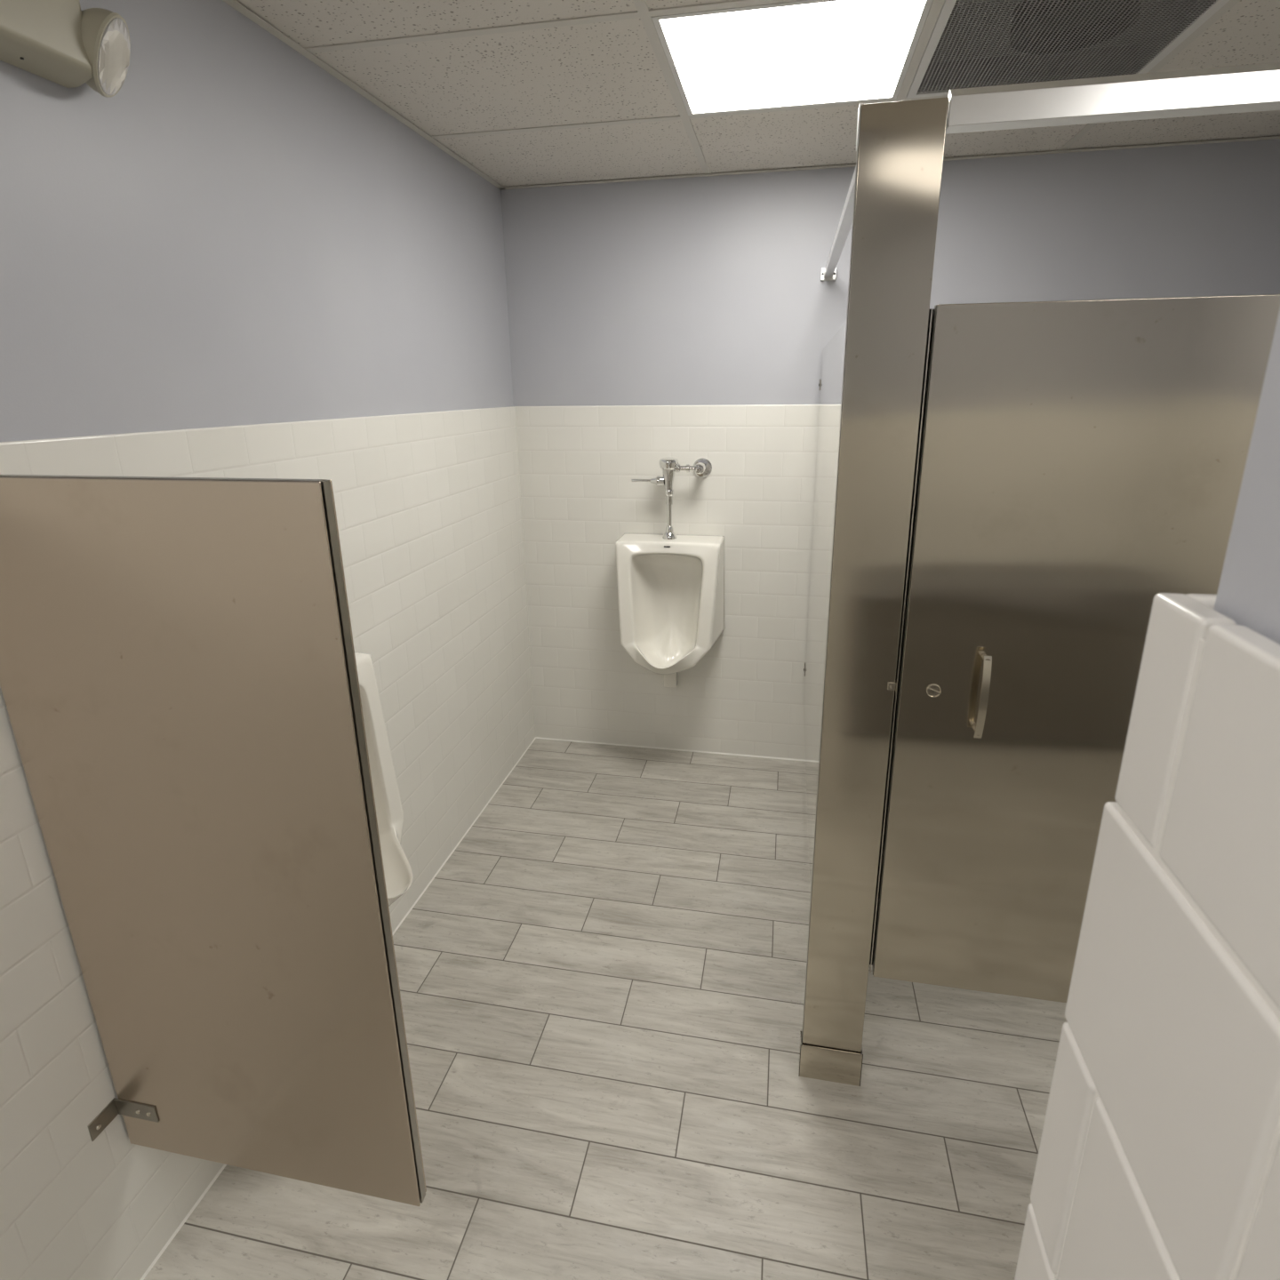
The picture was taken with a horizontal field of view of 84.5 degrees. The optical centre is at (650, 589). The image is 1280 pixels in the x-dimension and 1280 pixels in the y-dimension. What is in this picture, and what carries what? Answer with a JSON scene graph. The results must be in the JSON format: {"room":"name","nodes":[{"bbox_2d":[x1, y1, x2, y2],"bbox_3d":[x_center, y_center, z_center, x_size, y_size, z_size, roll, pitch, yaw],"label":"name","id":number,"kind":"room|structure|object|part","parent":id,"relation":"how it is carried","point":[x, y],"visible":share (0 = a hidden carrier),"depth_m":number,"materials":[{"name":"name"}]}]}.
{"room":"public restroom","nodes":[
{"label":"public restroom","id":0,"kind":"room"},
{"bbox_2d":[0,0,535,1279],"bbox_3d":[-1.060,0.110,0.974,0.123,2.562,4.560,2,16,11],"label":"wall","id":1,"kind":"structure","parent":0,"point":[231,261],"depth_m":1.50,"materials":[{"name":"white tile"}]},
{"bbox_2d":[0,0,130,97],"bbox_3d":[-0.929,-0.831,0.897,0.111,0.190,0.595,2,16,11],"label":"emergency light","id":2,"kind":"object","parent":1,"relation":"attached to","point":[60,43],"visible":1,"depth_m":1.06,"materials":[{"name":"beige plastic"}]},
{"bbox_2d":[0,474,426,1206],"bbox_3d":[-0.694,0.453,1.079,0.593,1.239,0.078,2,16,11],"label":"screen","id":3,"kind":"object","parent":1,"relation":"attached to","point":[180,684],"visible":1,"depth_m":1.05,"materials":[{"name":"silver metal"}]},
{"bbox_2d":[354,652,412,906],"bbox_3d":[-0.724,0.546,1.600,0.352,0.702,0.455,2,16,11],"label":"urinal","id":4,"kind":"object","parent":1,"relation":"attached to","point":[390,818],"visible":0.21,"depth_m":1.70,"materials":[{"name":"white ceramic"}]},
{"bbox_2d":[144,738,1067,1279],"bbox_3d":[0.423,1.421,1.105,3.060,0.060,4.650,2,16,11],"label":"floor","id":5,"kind":"structure","parent":0,"point":[602,984],"depth_m":1.73,"materials":[{"name":"grey tile"}]},
{"bbox_2d":[798,62,1279,1279],"bbox_3d":[1.024,0.185,0.636,1.612,2.562,4.460,2,16,11],"label":"stall","id":6,"kind":"object","parent":5,"relation":"on","point":[1006,494],"depth_m":1.24,"materials":[{"name":"silver metal"}]},
{"bbox_3d":[0.540,-0.010,2.212,0.026,1.480,1.516,2,16,11],"label":"panel","id":7,"kind":"part","parent":6,"relation":"part of","materials":[{"name":"silver metal"}]},
{"bbox_3d":[0.529,-0.993,1.940,0.028,0.040,1.540,2,16,11],"label":"brace rail","id":8,"kind":"part","parent":6,"relation":"part of","materials":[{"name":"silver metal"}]},
{"bbox_3d":[0.353,-0.786,1.199,0.002,0.063,0.030,2,16,11],"label":"headrail plate","id":9,"kind":"part","parent":6,"relation":"part of","materials":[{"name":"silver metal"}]},
{"bbox_3d":[0.432,0.167,1.458,0.140,2.038,0.020,2,16,11],"label":"edge moulding","id":10,"kind":"part","parent":6,"relation":"part of","materials":[{"name":"silver metal"}]},
{"bbox_3d":[0.650,0.213,1.379,0.014,0.175,0.016,2,16,11],"label":"pull handle","id":11,"kind":"part","parent":6,"relation":"part of","materials":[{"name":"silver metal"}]},
{"bbox_3d":[0.810,0.208,1.393,0.609,1.456,0.014,2,16,11],"label":"edge moulding","id":12,"kind":"part","parent":6,"relation":"part of","materials":[{"name":"silver metal"}]},
{"bbox_3d":[0.810,0.208,1.393,0.606,1.454,0.026,2,16,11],"label":"door","id":13,"kind":"part","parent":6,"relation":"part of","materials":[{"name":"silver metal"}]},
{"bbox_2d":[235,0,1279,187],"bbox_3d":[0.588,-0.930,0.396,3.265,0.017,4.470,2,16,11],"label":"ceiling","id":14,"kind":"structure","parent":0,"point":[605,71],"depth_m":1.93,"materials":[{"name":"tile"}]},
{"bbox_2d":[222,0,1279,189],"bbox_3d":[0.395,-0.938,0.438,2.870,0.022,4.460,2,16,11],"label":"trim","id":15,"kind":"structure","parent":14,"relation":"attached to","point":[234,4],"depth_m":2.34,"materials":[{"name":"grey metal"}]},
{"bbox_2d":[304,0,1239,174],"bbox_3d":[0.400,-0.930,0.440,2.860,0.003,4.438,2,16,11],"label":"grid","id":16,"kind":"structure","parent":14,"relation":"attached to","point":[643,12],"depth_m":1.63,"materials":[{"name":"grey metal"}]},
{"bbox_2d":[651,0,933,115],"bbox_3d":[0.343,-1.328,1.732,0.584,0.061,0.584,2,16,11],"label":"ceiling light","id":17,"kind":"object","parent":14,"relation":"attached to","point":[804,52],"visible":0.89,"depth_m":1.68,"materials":[{"name":"white plastic"}]},
{"bbox_2d":[906,0,1229,98],"bbox_3d":[0.942,-1.312,1.618,0.584,0.082,0.584,2,16,11],"label":"ceiling vent","id":18,"kind":"object","parent":14,"relation":"in","point":[972,44],"visible":0.84,"depth_m":1.66,"materials":[{"name":"grey metal"}]},
{"bbox_2d":[500,138,1279,760],"bbox_3d":[0.832,-0.460,2.901,2.870,2.562,0.124,2,16,11],"label":"wall","id":19,"kind":"structure","parent":0,"point":[687,320],"depth_m":2.84,"materials":[{"name":"purple paint"}]},
{"bbox_2d":[615,532,724,687],"bbox_3d":[0.070,0.144,2.978,0.455,0.702,0.352,2,16,11],"label":"urinal","id":20,"kind":"object","parent":19,"relation":"attached to","point":[671,593],"visible":1,"depth_m":2.98,"materials":[{"name":"white ceramic"}]},
{"bbox_2d":[663,672,677,687],"bbox_3d":[0.090,0.375,3.203,0.060,0.135,0.045,2,16,11],"label":"outlet","id":21,"kind":"object","parent":20,"relation":"attached to","point":[670,681],"depth_m":3.19,"materials":[{"name":"white"}]},
{"bbox_2d":[631,456,711,540],"bbox_3d":[0.086,-0.384,2.933,0.322,0.338,0.144,2,16,11],"label":"valve","id":22,"kind":"object","parent":19,"relation":"attached to","point":[701,468],"visible":1,"depth_m":2.88,"materials":[{"name":"silver metal"}]},
{"bbox_3d":[-0.035,-0.450,2.903,0.090,0.012,0.012,2,16,11],"label":"flush handle","id":23,"kind":"part","parent":22,"relation":"part of","materials":[{"name":"silver metal"}]},
{"bbox_2d":[650,475,663,486],"bbox_3d":[0.029,-0.447,2.892,0.056,0.042,0.042,2,16,11],"label":"socket","id":24,"kind":"object","parent":22,"relation":"attached to","point":[659,480],"depth_m":2.88,"materials":[{"name":"silver metal"}]},
{"bbox_3d":[0.131,-0.493,2.858,0.100,0.034,0.034,2,16,11],"label":"supply arm","id":25,"kind":"part","parent":22,"relation":"part of","materials":[{"name":"silver metal"}]}
]}

